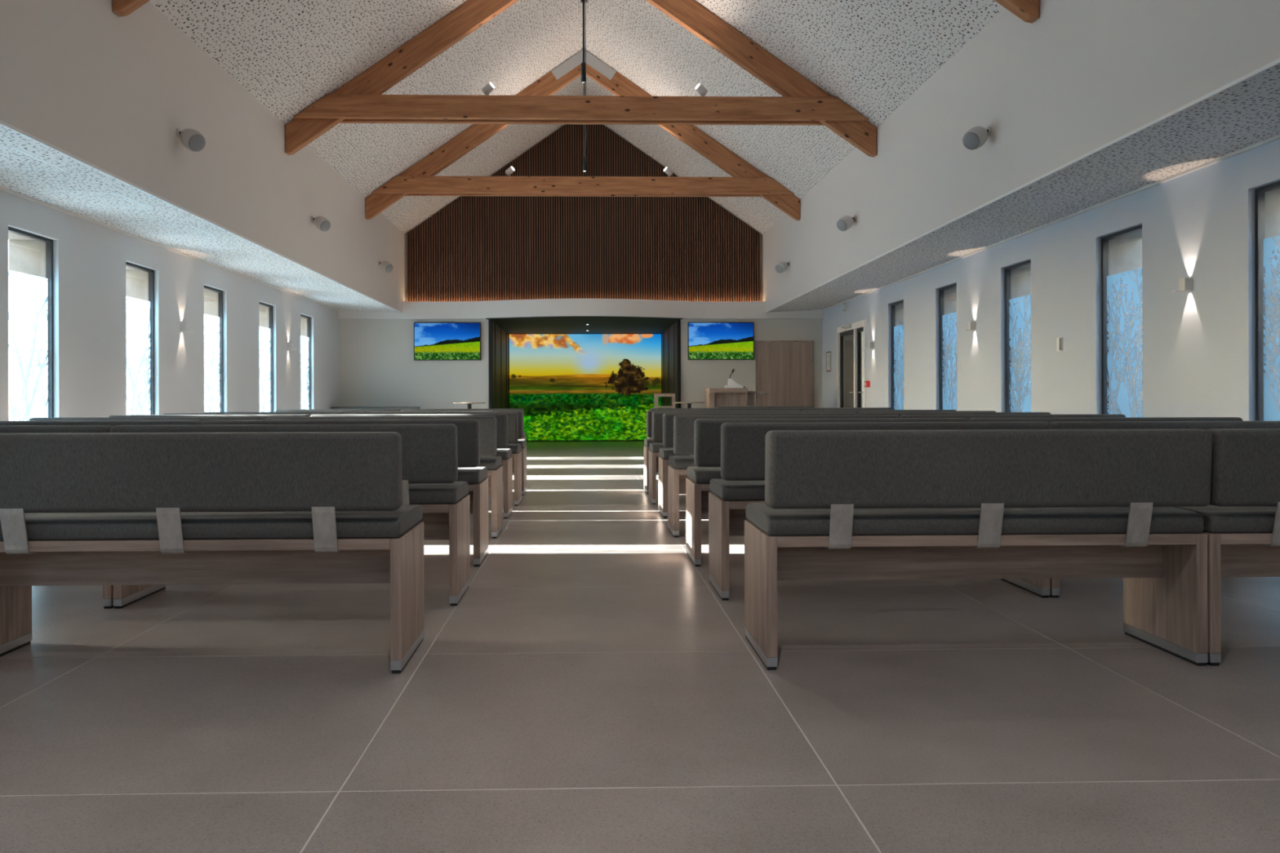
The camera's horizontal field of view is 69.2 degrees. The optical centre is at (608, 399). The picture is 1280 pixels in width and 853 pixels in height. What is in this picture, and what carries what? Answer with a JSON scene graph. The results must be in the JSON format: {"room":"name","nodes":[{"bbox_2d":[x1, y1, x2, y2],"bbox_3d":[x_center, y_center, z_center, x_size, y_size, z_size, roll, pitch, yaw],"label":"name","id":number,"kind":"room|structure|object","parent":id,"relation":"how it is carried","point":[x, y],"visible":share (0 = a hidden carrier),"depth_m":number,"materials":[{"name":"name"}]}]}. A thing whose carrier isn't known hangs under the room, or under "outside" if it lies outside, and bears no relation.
{"room":"house of worship","nodes":[
{"label":"house of worship","id":0,"kind":"room"},
{"bbox_2d":[0,189,340,421],"bbox_3d":[-4.913,-0.645,7.494,0.420,3.200,19.620,0,0,-1],"label":"wall","id":1,"kind":"structure","parent":0,"point":[92,281],"depth_m":9.78,"materials":[{"name":"white paint"}]},
{"bbox_2d":[8,226,53,421],"bbox_3d":[-4.773,-0.258,7.593,0.047,2.225,0.690,0,0,-1],"label":"window","id":2,"kind":"structure","parent":1,"relation":"in","point":[37,410],"depth_m":7.75,"materials":[{"name":"grey"}]},
{"bbox_2d":[125,262,154,414],"bbox_3d":[-4.817,-0.258,9.445,0.047,2.225,0.690,0,0,-1],"label":"window","id":3,"kind":"structure","parent":1,"relation":"in","point":[134,304],"depth_m":9.60,"materials":[{"name":"grey"}]},
{"bbox_2d":[0,186,339,311],"bbox_3d":[-4.694,-1.635,7.440,0.020,0.022,18.900,0,0,-1],"label":"trim","id":4,"kind":"structure","parent":1,"relation":"attached to","point":[2,188],"depth_m":9.26,"materials":[{"name":"white paint"}]},
{"bbox_2d":[204,284,223,412],"bbox_3d":[-4.862,-0.258,11.298,0.047,2.225,0.690,0,0,-1],"label":"window","id":5,"kind":"structure","parent":1,"relation":"in","point":[208,319],"depth_m":11.51,"materials":[{"name":"grey"}]},
{"bbox_2d":[259,302,273,412],"bbox_3d":[-4.906,-0.258,13.150,0.047,2.225,0.690,0,0,-1],"label":"window","id":6,"kind":"structure","parent":1,"relation":"in","point":[268,407],"depth_m":13.40,"materials":[{"name":"grey"}]},
{"bbox_2d":[300,314,311,408],"bbox_3d":[-4.951,-0.258,15.003,0.047,2.225,0.690,0,0,-1],"label":"window","id":7,"kind":"structure","parent":1,"relation":"in","point":[304,349],"depth_m":15.28,"materials":[{"name":"grey"}]},
{"bbox_2d":[0,124,399,312],"bbox_3d":[-4.130,-1.626,7.438,1.148,0.066,19.470,0,0,-1],"label":"ceiling","id":8,"kind":"structure","parent":0,"point":[273,269],"depth_m":8.24,"materials":[{"name":"white paint"}]},
{"bbox_2d":[0,146,66,171],"bbox_3d":[-4.104,-1.620,6.183,0.620,0.034,0.620,0,0,-1],"label":"access hatch","id":9,"kind":"object","parent":8,"relation":"attached to","point":[19,150],"visible":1,"depth_m":6.34,"materials":[{"name":"white"}]},
{"bbox_2d":[35,188,154,209],"bbox_3d":[-4.135,-1.620,7.493,0.620,0.034,0.620,0,0,-1],"label":"access hatch","id":10,"kind":"object","parent":8,"relation":"attached to","point":[42,190],"visible":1,"depth_m":7.43,"materials":[{"name":"white"}]},
{"bbox_2d":[123,222,217,237],"bbox_3d":[-4.168,-1.620,8.853,0.620,0.034,0.620,0,0,-1],"label":"access hatch","id":11,"kind":"object","parent":8,"relation":"attached to","point":[123,222],"visible":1,"depth_m":8.80,"materials":[{"name":"white"}]},
{"bbox_2d":[0,0,404,311],"bbox_3d":[-3.617,-2.438,7.465,0.140,1.663,19.500,0,0,-1],"label":"wall","id":12,"kind":"structure","parent":0,"point":[112,91],"depth_m":7.60,"materials":[{"name":"white paint"}]},
{"bbox_2d":[176,128,205,151],"bbox_3d":[-3.436,-2.136,7.619,0.252,0.203,0.168,0,0,35],"label":"wall speaker","id":13,"kind":"object","parent":12,"relation":"attached to","point":[193,140],"visible":1,"depth_m":7.55,"materials":[{"name":"grey plastic"}]},
{"bbox_2d":[188,133,205,151],"bbox_3d":[-3.365,-2.100,7.571,0.079,0.129,0.146,0,0,37],"label":"grille","id":14,"kind":"object","parent":13,"relation":"attached to","point":[197,142],"depth_m":7.55,"materials":[{"name":"grey metal"}]},
{"bbox_2d":[0,120,402,313],"bbox_3d":[-3.549,-1.595,7.467,0.015,0.022,18.900,0,0,-1],"label":"trim","id":15,"kind":"structure","parent":12,"relation":"attached to","point":[10,126],"depth_m":7.17,"materials":[{"name":"white"}]},
{"bbox_2d":[311,215,330,231],"bbox_3d":[-3.526,-2.156,11.348,0.252,0.203,0.168,0,0,35],"label":"wall speaker","id":16,"kind":"object","parent":12,"relation":"attached to","point":[322,224],"visible":1,"depth_m":11.28,"materials":[{"name":"grey plastic"}]},
{"bbox_2d":[320,220,330,231],"bbox_3d":[-3.454,-2.120,11.300,0.079,0.129,0.146,0,0,37],"label":"grille","id":17,"kind":"object","parent":16,"relation":"attached to","point":[325,225],"depth_m":11.28,"materials":[{"name":"grey"}]},
{"bbox_2d":[378,260,393,272],"bbox_3d":[-3.613,-2.156,14.997,0.252,0.203,0.168,0,0,35],"label":"wall speaker","id":18,"kind":"object","parent":12,"relation":"attached to","point":[386,266],"visible":1,"depth_m":14.93,"materials":[{"name":"grey plastic"}]},
{"bbox_2d":[149,0,1004,234],"bbox_3d":[-0.223,-4.319,7.532,6.860,2.619,19.470,0,0,-1],"label":"ceiling","id":19,"kind":"structure","parent":0,"point":[289,55],"depth_m":11.38,"materials":[{"name":"white paint"}]},
{"bbox_2d":[112,0,1039,22],"bbox_3d":[-0.202,-4.067,6.697,6.644,2.606,0.224,0,0,-1],"label":"roof truss","id":20,"kind":"object","parent":19,"relation":"attached to","point":[1028,11],"visible":1,"depth_m":6.72,"materials":[{"name":"brown wood"}]},
{"bbox_2d":[285,0,876,157],"bbox_3d":[-0.292,-4.067,10.466,6.644,2.606,0.224,0,0,-1],"label":"roof truss","id":21,"kind":"object","parent":19,"relation":"attached to","point":[361,100],"visible":1,"depth_m":10.38,"materials":[{"name":"brown wood"}]},
{"bbox_2d":[365,48,799,220],"bbox_3d":[-0.382,-4.066,14.215,6.644,2.606,0.224,0,0,-1],"label":"roof truss","id":22,"kind":"object","parent":19,"relation":"attached to","point":[420,180],"visible":0.77,"depth_m":14.14,"materials":[{"name":"brown wood"}]},
{"bbox_2d":[581,0,586,83],"bbox_3d":[-0.239,-4.167,8.647,0.090,2.407,0.090,0,0,-1],"label":"pendant lamp","id":23,"kind":"object","parent":19,"relation":"hanging from","point":[583,64],"visible":1,"depth_m":8.64,"materials":[{"name":"black metal"}]},
{"bbox_2d":[580,0,587,171],"bbox_3d":[-0.328,-4.209,12.346,0.090,2.322,0.090,0,0,-1],"label":"pendant lamp","id":24,"kind":"object","parent":19,"relation":"hanging from","point":[581,1],"visible":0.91,"depth_m":12.34,"materials":[{"name":"black metal"}]},
{"bbox_2d":[340,124,822,408],"bbox_3d":[-0.493,-2.558,17.338,9.500,7.000,0.450,0,0,-1],"label":"wall","id":25,"kind":"structure","parent":0,"point":[379,368],"depth_m":17.05,"materials":[{"name":"grey paint"}]},
{"bbox_2d":[413,322,480,360],"bbox_3d":[-2.965,-1.073,17.022,1.225,0.695,0.064,0,0,-1],"label":"television","id":26,"kind":"object","parent":25,"relation":"attached to","point":[433,341],"visible":1,"depth_m":16.99,"materials":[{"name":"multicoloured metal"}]},
{"bbox_2d":[337,298,823,319],"bbox_3d":[-0.479,-1.646,16.858,8.900,0.313,0.770,0,0,-1],"label":"trim","id":27,"kind":"structure","parent":25,"relation":"attached to","point":[537,307],"depth_m":16.89,"materials":[{"name":"white paint"}]},
{"bbox_2d":[406,124,760,301],"bbox_3d":[-0.453,-3.534,17.238,6.590,3.663,0.052,0,0,-1],"label":"slatted panel","id":28,"kind":"object","parent":25,"relation":"attached to","point":[474,248],"visible":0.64,"depth_m":17.23,"materials":[{"name":"brown wood"}]},
{"bbox_2d":[687,322,754,359],"bbox_3d":[2.071,-1.087,17.143,1.225,0.695,0.064,0,0,-1],"label":"television","id":29,"kind":"object","parent":25,"relation":"attached to","point":[705,340],"visible":1,"depth_m":17.11,"materials":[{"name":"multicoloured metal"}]},
{"bbox_2d":[755,340,814,407],"bbox_3d":[3.264,-0.083,17.161,1.090,2.030,0.085,0,0,-1],"label":"door","id":30,"kind":"structure","parent":25,"relation":"in","point":[784,369],"depth_m":17.18,"materials":[{"name":"brown wood"}]},
{"bbox_2d":[486,315,682,333],"bbox_3d":[-0.488,-1.581,18.886,4.040,0.193,4.816,0,0,-1],"label":"alcove ceiling","id":31,"kind":"structure","parent":0,"point":[558,324],"depth_m":18.37,"materials":[{"name":"black paint"}]},
{"bbox_2d":[0,441,1279,852],"bbox_3d":[-0.295,1.002,9.496,9.500,0.120,23.400,0,0,-1],"label":"floor","id":32,"kind":"structure","parent":0,"point":[590,687],"depth_m":2.77,"materials":[{"name":"grey tile"}]},
{"bbox_2d":[0,425,114,608],"bbox_3d":[-3.038,0.533,4.386,1.555,0.832,0.510,0,0,-1],"label":"bench","id":33,"kind":"object","parent":32,"relation":"on","point":[108,590],"visible":0.19,"depth_m":4.15,"materials":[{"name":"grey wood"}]},
{"bbox_2d":[0,420,201,426],"bbox_3d":[-3.075,0.533,5.391,1.555,0.832,0.510,0,0,-1],"label":"bench","id":34,"kind":"object","parent":32,"relation":"on","point":[112,423],"visible":0.08,"depth_m":5.15,"materials":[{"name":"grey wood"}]},
{"bbox_2d":[28,417,265,421],"bbox_3d":[-3.108,0.533,6.450,1.555,0.832,0.510,0,0,-1],"label":"bench","id":35,"kind":"object","parent":32,"relation":"on","point":[201,419],"visible":0.14,"depth_m":6.20,"materials":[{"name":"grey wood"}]},
{"bbox_2d":[108,414,310,418],"bbox_3d":[-3.148,0.534,7.510,1.555,0.832,0.510,0,0,-1],"label":"bench","id":36,"kind":"object","parent":32,"relation":"on","point":[265,416],"visible":0.08,"depth_m":7.26,"materials":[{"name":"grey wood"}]},
{"bbox_2d":[0,431,424,673],"bbox_3d":[-1.498,0.529,3.378,1.555,0.832,0.510,0,0,-1],"label":"bench","id":37,"kind":"object","parent":32,"relation":"on","point":[77,508],"visible":1,"depth_m":3.16,"materials":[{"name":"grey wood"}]},
{"bbox_2d":[0,504,422,540],"bbox_3d":[-1.498,0.443,3.403,1.543,0.072,0.460,0,0,-1],"label":"seat cushion","id":38,"kind":"object","parent":37,"relation":"on","point":[400,524],"depth_m":3.19,"materials":[{"name":"grey fabric"}]},
{"bbox_2d":[163,413,341,415],"bbox_3d":[-3.152,0.534,8.390,1.555,0.832,0.510,0,0,-1],"label":"bench","id":39,"kind":"object","parent":32,"relation":"on","point":[309,414],"visible":0.09,"depth_m":8.14,"materials":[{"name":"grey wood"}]},
{"bbox_2d":[203,411,364,414],"bbox_3d":[-3.186,0.534,9.274,1.555,0.832,0.510,0,0,-1],"label":"bench","id":40,"kind":"object","parent":32,"relation":"on","point":[340,412],"visible":0.09,"depth_m":9.03,"materials":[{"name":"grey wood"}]},
{"bbox_2d":[110,423,470,608],"bbox_3d":[-1.475,0.529,4.424,1.555,0.832,0.510,0,0,-1],"label":"bench","id":41,"kind":"object","parent":32,"relation":"on","point":[429,451],"visible":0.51,"depth_m":4.20,"materials":[{"name":"grey fabric"}]},
{"bbox_2d":[408,481,468,504],"bbox_3d":[-1.476,0.443,4.449,1.543,0.072,0.460,0,0,-1],"label":"seat cushion","id":42,"kind":"object","parent":41,"relation":"on","point":[455,493],"depth_m":4.25,"materials":[{"name":"grey fabric"}]},
{"bbox_2d":[275,408,399,413],"bbox_3d":[-3.427,0.534,11.929,1.555,0.832,0.510,0,0,-1],"label":"bench","id":43,"kind":"object","parent":32,"relation":"on","point":[364,411],"visible":0.15,"depth_m":11.68,"materials":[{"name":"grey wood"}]},
{"bbox_2d":[200,419,488,566],"bbox_3d":[-1.512,0.529,5.428,1.555,0.832,0.510,0,0,-1],"label":"bench","id":44,"kind":"object","parent":32,"relation":"on","point":[468,430],"visible":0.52,"depth_m":5.21,"materials":[{"name":"grey fabric"}]},
{"bbox_2d":[456,466,487,484],"bbox_3d":[-1.513,0.443,5.453,1.543,0.072,0.460,0,0,-1],"label":"seat cushion","id":45,"kind":"object","parent":44,"relation":"on","point":[473,475],"depth_m":5.27,"materials":[{"name":"grey fabric"}]},
{"bbox_2d":[330,406,420,411],"bbox_3d":[-4.095,0.536,16.464,1.555,0.832,0.510,0,0,-1],"label":"bench","id":46,"kind":"object","parent":32,"relation":"on","point":[400,408],"visible":0.16,"depth_m":16.21,"materials":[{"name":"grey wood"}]},
{"bbox_2d":[265,416,502,538],"bbox_3d":[-1.544,0.529,6.488,1.555,0.832,0.510,0,0,-1],"label":"bench","id":47,"kind":"object","parent":32,"relation":"on","point":[488,442],"visible":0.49,"depth_m":6.27,"materials":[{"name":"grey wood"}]},
{"bbox_2d":[477,456,502,470],"bbox_3d":[-1.545,0.443,6.513,1.543,0.072,0.460,0,0,-1],"label":"seat cushion","id":48,"kind":"object","parent":47,"relation":"on","point":[491,463],"depth_m":6.33,"materials":[{"name":"grey fabric"}]},
{"bbox_2d":[310,413,512,518],"bbox_3d":[-1.585,0.529,7.547,1.555,0.832,0.510,0,0,-1],"label":"bench","id":49,"kind":"object","parent":32,"relation":"on","point":[501,419],"visible":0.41,"depth_m":7.33,"materials":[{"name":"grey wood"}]},
{"bbox_2d":[493,448,511,459],"bbox_3d":[-1.585,0.443,7.572,1.543,0.072,0.460,0,0,-1],"label":"seat cushion","id":50,"kind":"object","parent":49,"relation":"on","point":[505,454],"depth_m":7.38,"materials":[{"name":"grey fabric"}]},
{"bbox_2d":[342,412,521,506],"bbox_3d":[-1.589,0.529,8.427,1.555,0.832,0.510,0,0,-1],"label":"bench","id":51,"kind":"object","parent":32,"relation":"on","point":[513,423],"visible":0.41,"depth_m":8.24,"materials":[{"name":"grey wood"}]},
{"bbox_2d":[497,443,520,453],"bbox_3d":[-1.589,0.443,8.452,1.543,0.072,0.460,0,0,-1],"label":"seat cushion","id":52,"kind":"object","parent":51,"relation":"on","point":[516,447],"depth_m":8.25,"materials":[{"name":"grey fabric"}]},
{"bbox_2d":[364,411,526,495],"bbox_3d":[-1.622,0.529,9.312,1.555,0.832,0.510,0,0,-1],"label":"bench","id":53,"kind":"object","parent":32,"relation":"on","point":[520,414],"visible":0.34,"depth_m":9.10,"materials":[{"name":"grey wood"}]},
{"bbox_2d":[507,439,525,448],"bbox_3d":[-1.623,0.444,9.337,1.543,0.072,0.460,0,0,-1],"label":"seat cushion","id":54,"kind":"object","parent":53,"relation":"on","point":[522,442],"depth_m":9.14,"materials":[{"name":"grey fabric"}]},
{"bbox_2d":[400,408,526,446],"bbox_3d":[-1.864,0.530,11.967,1.555,0.832,0.510,0,0,-1],"label":"bench","id":55,"kind":"object","parent":32,"relation":"on","point":[402,410],"visible":0.2,"depth_m":11.71,"materials":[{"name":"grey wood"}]},
{"bbox_2d":[653,393,675,408],"bbox_3d":[0.992,0.413,16.529,0.355,1.050,0.300,0,0,-1],"label":"stand","id":56,"kind":"object","parent":32,"relation":"on","point":[672,396],"visible":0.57,"depth_m":16.38,"materials":[{"name":"brown wood"}]},
{"bbox_2d":[647,408,770,438],"bbox_3d":[1.290,0.521,12.042,1.555,0.832,0.510,0,0,-1],"label":"bench","id":57,"kind":"object","parent":32,"relation":"on","point":[651,409],"visible":0.13,"depth_m":11.79,"materials":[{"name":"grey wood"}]},
{"bbox_2d":[643,409,800,493],"bbox_3d":[1.147,0.522,9.478,1.555,0.832,0.510,0,0,-1],"label":"bench","id":58,"kind":"object","parent":32,"relation":"on","point":[649,413],"visible":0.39,"depth_m":9.25,"materials":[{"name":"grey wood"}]},
{"bbox_2d":[644,438,662,447],"bbox_3d":[1.146,0.436,9.503,1.543,0.072,0.460,0,0,-1],"label":"seat cushion","id":59,"kind":"object","parent":58,"relation":"on","point":[646,441],"depth_m":9.29,"materials":[{"name":"grey fabric"}]},
{"bbox_2d":[705,387,762,408],"bbox_3d":[2.146,0.368,15.866,0.930,1.135,0.500,0,0,-1],"label":"lectern","id":60,"kind":"object","parent":32,"relation":"on","point":[715,397],"visible":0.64,"depth_m":15.70,"materials":[{"name":"brown wood"}]},
{"bbox_2d":[648,411,823,504],"bbox_3d":[1.159,0.522,8.553,1.555,0.832,0.510,0,0,-1],"label":"bench","id":61,"kind":"object","parent":32,"relation":"on","point":[657,416],"visible":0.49,"depth_m":8.33,"materials":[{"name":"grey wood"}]},
{"bbox_2d":[648,442,673,452],"bbox_3d":[1.158,0.436,8.578,1.543,0.072,0.460,0,0,-1],"label":"seat cushion","id":62,"kind":"object","parent":61,"relation":"on","point":[653,446],"depth_m":8.35,"materials":[{"name":"grey fabric"}]},
{"bbox_2d":[658,413,856,517],"bbox_3d":[1.202,0.522,7.609,1.555,0.832,0.510,0,0,-1],"label":"bench","id":63,"kind":"object","parent":32,"relation":"on","point":[668,418],"visible":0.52,"depth_m":7.37,"materials":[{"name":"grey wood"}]},
{"bbox_2d":[658,448,676,459],"bbox_3d":[1.201,0.436,7.634,1.543,0.072,0.460,0,0,-1],"label":"seat cushion","id":64,"kind":"object","parent":63,"relation":"on","point":[664,453],"depth_m":7.41,"materials":[{"name":"grey fabric"}]},
{"bbox_2d":[716,406,814,410],"bbox_3d":[2.493,0.518,14.972,1.555,0.832,0.510,0,0,-1],"label":"bench","id":65,"kind":"object","parent":32,"relation":"on","point":[771,407],"visible":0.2,"depth_m":14.72,"materials":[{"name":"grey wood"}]},
{"bbox_2d":[667,414,900,537],"bbox_3d":[1.214,0.522,6.554,1.555,0.832,0.510,0,0,-1],"label":"bench","id":66,"kind":"object","parent":32,"relation":"on","point":[683,425],"visible":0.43,"depth_m":6.33,"materials":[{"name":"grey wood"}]},
{"bbox_2d":[668,455,697,469],"bbox_3d":[1.213,0.436,6.579,1.543,0.072,0.460,0,0,-1],"label":"seat cushion","id":67,"kind":"object","parent":66,"relation":"on","point":[676,462],"depth_m":6.35,"materials":[{"name":"grey fabric"}]},
{"bbox_2d":[685,417,969,566],"bbox_3d":[1.254,0.522,5.439,1.555,0.832,0.510,0,0,-1],"label":"bench","id":68,"kind":"object","parent":32,"relation":"on","point":[707,432],"visible":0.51,"depth_m":5.21,"materials":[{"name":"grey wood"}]},
{"bbox_2d":[686,466,722,484],"bbox_3d":[1.253,0.436,5.465,1.543,0.072,0.460,0,0,-1],"label":"seat cushion","id":69,"kind":"object","parent":68,"relation":"on","point":[696,475],"depth_m":5.24,"materials":[{"name":"grey fabric"}]},
{"bbox_2d":[771,407,892,411],"bbox_3d":[2.854,0.517,12.080,1.555,0.832,0.510,0,0,-1],"label":"bench","id":70,"kind":"object","parent":32,"relation":"on","point":[824,408],"visible":0.12,"depth_m":11.83,"materials":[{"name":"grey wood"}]},
{"bbox_2d":[802,409,955,413],"bbox_3d":[2.710,0.517,9.516,1.555,0.832,0.510,0,0,-1],"label":"bench","id":71,"kind":"object","parent":32,"relation":"on","point":[823,411],"visible":0.07,"depth_m":9.27,"materials":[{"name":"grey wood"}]},
{"bbox_2d":[708,421,1052,600],"bbox_3d":[1.298,0.521,4.560,1.555,0.832,0.510,0,0,-1],"label":"bench","id":72,"kind":"object","parent":32,"relation":"on","point":[742,483],"visible":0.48,"depth_m":4.32,"materials":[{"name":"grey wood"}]},
{"bbox_2d":[709,479,764,501],"bbox_3d":[1.297,0.435,4.585,1.543,0.072,0.460,0,0,-1],"label":"seat cushion","id":73,"kind":"object","parent":72,"relation":"on","point":[722,490],"depth_m":4.36,"materials":[{"name":"grey fabric"}]},
{"bbox_2d":[824,410,995,414],"bbox_3d":[2.723,0.517,8.591,1.555,0.832,0.510,0,0,-1],"label":"bench","id":74,"kind":"object","parent":32,"relation":"on","point":[856,412],"visible":0.09,"depth_m":8.34,"materials":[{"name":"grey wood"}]},
{"bbox_2d":[857,412,1050,416],"bbox_3d":[2.765,0.517,7.646,1.555,0.832,0.510,0,0,-1],"label":"bench","id":75,"kind":"object","parent":32,"relation":"on","point":[899,414],"visible":0.11,"depth_m":7.40,"materials":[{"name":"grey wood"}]},
{"bbox_2d":[744,429,1212,670],"bbox_3d":[1.319,0.521,3.441,1.555,0.832,0.510,0,0,-1],"label":"bench","id":76,"kind":"object","parent":32,"relation":"on","point":[972,504],"visible":1,"depth_m":3.22,"materials":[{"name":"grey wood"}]},
{"bbox_2d":[746,502,1204,535],"bbox_3d":[1.318,0.435,3.466,1.543,0.072,0.460,0,0,-1],"label":"seat cushion","id":77,"kind":"object","parent":76,"relation":"on","point":[763,520],"depth_m":3.25,"materials":[{"name":"grey fabric"}]},
{"bbox_2d":[899,413,1125,419],"bbox_3d":[2.778,0.517,6.591,1.555,0.832,0.510,0,0,-1],"label":"bench","id":78,"kind":"object","parent":32,"relation":"on","point":[1078,415],"visible":0.12,"depth_m":6.34,"materials":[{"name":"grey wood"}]},
{"bbox_2d":[968,417,1242,422],"bbox_3d":[2.817,0.517,5.477,1.555,0.832,0.510,0,0,-1],"label":"bench","id":79,"kind":"object","parent":32,"relation":"on","point":[1103,419],"visible":0.14,"depth_m":5.23,"materials":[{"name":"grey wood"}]},
{"bbox_2d":[1048,420,1279,597],"bbox_3d":[2.861,0.517,4.598,1.555,0.832,0.510,0,0,-1],"label":"bench","id":80,"kind":"object","parent":32,"relation":"on","point":[1054,583],"visible":0.16,"depth_m":4.34,"materials":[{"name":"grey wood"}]},
{"bbox_2d":[1173,428,1279,666],"bbox_3d":[2.882,0.517,3.478,1.555,0.832,0.510,0,0,-1],"label":"bench","id":81,"kind":"object","parent":32,"relation":"on","point":[1242,517],"visible":0.48,"depth_m":3.25,"materials":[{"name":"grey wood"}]},
{"bbox_2d":[1173,504,1276,533],"bbox_3d":[2.881,0.431,3.503,1.543,0.072,0.460,0,0,-1],"label":"seat cushion","id":82,"kind":"object","parent":81,"relation":"on","point":[1216,519],"depth_m":3.27,"materials":[{"name":"grey fabric"}]},
{"bbox_2d":[862,331,863,407],"bbox_3d":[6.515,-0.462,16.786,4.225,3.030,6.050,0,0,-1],"label":"door frame","id":83,"kind":"structure","parent":0,"point":[862,331],"depth_m":19.63,"materials":[{"name":"grey paint"}]},
{"bbox_2d":[762,0,1279,311],"bbox_3d":[3.181,-2.456,7.629,0.140,1.663,19.500,0,0,-1],"label":"wall","id":84,"kind":"structure","parent":0,"point":[1053,90],"depth_m":7.11,"materials":[{"name":"white paint"}]},
{"bbox_2d":[775,261,789,273],"bbox_3d":[2.820,-2.153,15.052,0.252,0.203,0.168,0,0,-38],"label":"wall speaker","id":85,"kind":"object","parent":84,"relation":"attached to","point":[780,267],"visible":1,"depth_m":14.98,"materials":[{"name":"grey plastic"}]},
{"bbox_2d":[836,215,855,231],"bbox_3d":[2.909,-2.164,11.353,0.252,0.203,0.168,0,0,-38],"label":"wall speaker","id":86,"kind":"object","parent":84,"relation":"attached to","point":[845,223],"visible":1,"depth_m":11.28,"materials":[{"name":"grey plastic"}]},
{"bbox_2d":[836,219,847,231],"bbox_3d":[2.840,-2.127,11.301,0.079,0.129,0.146,0,0,-39],"label":"grille","id":87,"kind":"object","parent":86,"relation":"attached to","point":[842,224],"depth_m":11.28,"materials":[{"name":"grey"}]},
{"bbox_2d":[962,126,991,150],"bbox_3d":[3.000,-2.134,7.554,0.252,0.203,0.168,0,0,-38],"label":"wall speaker","id":88,"kind":"object","parent":84,"relation":"attached to","point":[975,137],"visible":1,"depth_m":7.48,"materials":[{"name":"grey plastic"}]},
{"bbox_2d":[962,132,979,149],"bbox_3d":[2.931,-2.097,7.502,0.079,0.129,0.146,0,0,-39],"label":"grille","id":89,"kind":"object","parent":88,"relation":"attached to","point":[971,140],"depth_m":7.48,"materials":[{"name":"grey metal"}]},
{"bbox_2d":[765,57,1279,312],"bbox_3d":[3.118,-1.615,7.627,0.015,0.020,18.900,0,0,-1],"label":"trim","id":90,"kind":"structure","parent":84,"relation":"attached to","point":[1276,62],"depth_m":6.03,"materials":[{"name":"white"}]},
{"bbox_2d":[767,63,1279,312],"bbox_3d":[3.660,-1.647,7.625,1.068,0.066,19.470,0,0,-1],"label":"ceiling","id":91,"kind":"structure","parent":0,"point":[1246,113],"depth_m":6.89,"materials":[{"name":"white paint"}]},
{"bbox_2d":[822,138,1279,421],"bbox_3d":[4.404,-0.671,7.718,0.420,3.200,19.620,0,0,-1],"label":"wall","id":92,"kind":"structure","parent":0,"point":[1197,353],"depth_m":7.97,"materials":[{"name":"white paint"}]},
{"bbox_2d":[837,320,865,407],"bbox_3d":[4.007,-0.165,15.356,0.190,2.190,1.590,0,0,-1],"label":"door","id":93,"kind":"structure","parent":92,"relation":"in","point":[856,328],"depth_m":15.08,"materials":[{"name":"white"}]},
{"bbox_2d":[891,299,903,409],"bbox_3d":[4.134,-0.283,13.129,0.047,2.225,0.660,0,0,-1],"label":"window","id":94,"kind":"structure","parent":92,"relation":"in","point":[894,388],"depth_m":13.36,"materials":[{"name":"grey"}]},
{"bbox_2d":[938,283,956,410],"bbox_3d":[4.178,-0.283,11.297,0.047,2.225,0.660,0,0,-1],"label":"window","id":95,"kind":"structure","parent":92,"relation":"in","point":[943,406],"depth_m":11.53,"materials":[{"name":"grey"}]},
{"bbox_2d":[1004,259,1031,412],"bbox_3d":[4.222,-0.283,9.466,0.047,2.225,0.660,0,0,-1],"label":"window","id":96,"kind":"structure","parent":92,"relation":"in","point":[1009,340],"depth_m":9.64,"materials":[{"name":"grey"}]},
{"bbox_2d":[822,134,1279,310],"bbox_3d":[4.183,-1.659,7.653,0.020,0.022,18.900,0,0,-1],"label":"trim","id":97,"kind":"structure","parent":92,"relation":"attached to","point":[1276,137],"depth_m":7.79,"materials":[{"name":"white paint"}]},
{"bbox_2d":[1101,224,1142,417],"bbox_3d":[4.266,-0.283,7.635,0.047,2.225,0.660,0,0,-1],"label":"window","id":98,"kind":"structure","parent":92,"relation":"in","point":[1122,401],"depth_m":7.76,"materials":[{"name":"grey"}]},
{"bbox_2d":[1171,277,1193,292],"bbox_3d":[4.158,-0.833,6.722,0.120,0.097,0.064,0,0,-1],"label":"wall sconce","id":99,"kind":"object","parent":92,"relation":"attached to","point":[1185,284],"visible":1,"depth_m":6.69,"materials":[{"name":"white metal"}]},
{"bbox_2d":[1254,181,1279,421],"bbox_3d":[4.310,-0.283,5.803,0.047,2.225,0.660,0,0,-1],"label":"window","id":100,"kind":"structure","parent":92,"relation":"in","point":[1266,408],"depth_m":6.11,"materials":[{"name":"grey"}]},
{"bbox_3d":[-0.494,-0.358,19.279,4.040,2.600,3.830,0,0,-1],"label":"wall niche","id":101,"kind":"object","parent":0,"visible":0},
{"bbox_2d":[488,319,508,408],"bbox_3d":[-2.232,-0.269,18.989,0.050,2.432,3.894,0,0,-1],"label":"lining","id":102,"kind":"object","parent":101,"relation":"attached to","point":[498,337],"visible":0.64,"depth_m":18.52,"materials":[{"name":"black"}]},
{"bbox_2d":[661,319,680,408],"bbox_3d":[1.257,-0.279,19.073,0.050,2.432,3.894,0,0,-1],"label":"lining","id":103,"kind":"object","parent":101,"relation":"attached to","point":[671,337],"visible":0.64,"depth_m":18.44,"materials":[{"name":"black"}]},
{"bbox_3d":[-0.539,-0.358,21.173,4.040,2.600,0.240,0,0,-1],"label":"wall","id":104,"kind":"structure","parent":0,"visible":0},
{"bbox_2d":[508,333,662,441],"bbox_3d":[-0.530,-0.280,21.021,3.480,2.445,0.055,0,0,-1],"label":"projection screen","id":105,"kind":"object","parent":104,"relation":"attached to","point":[567,387],"depth_m":20.99,"materials":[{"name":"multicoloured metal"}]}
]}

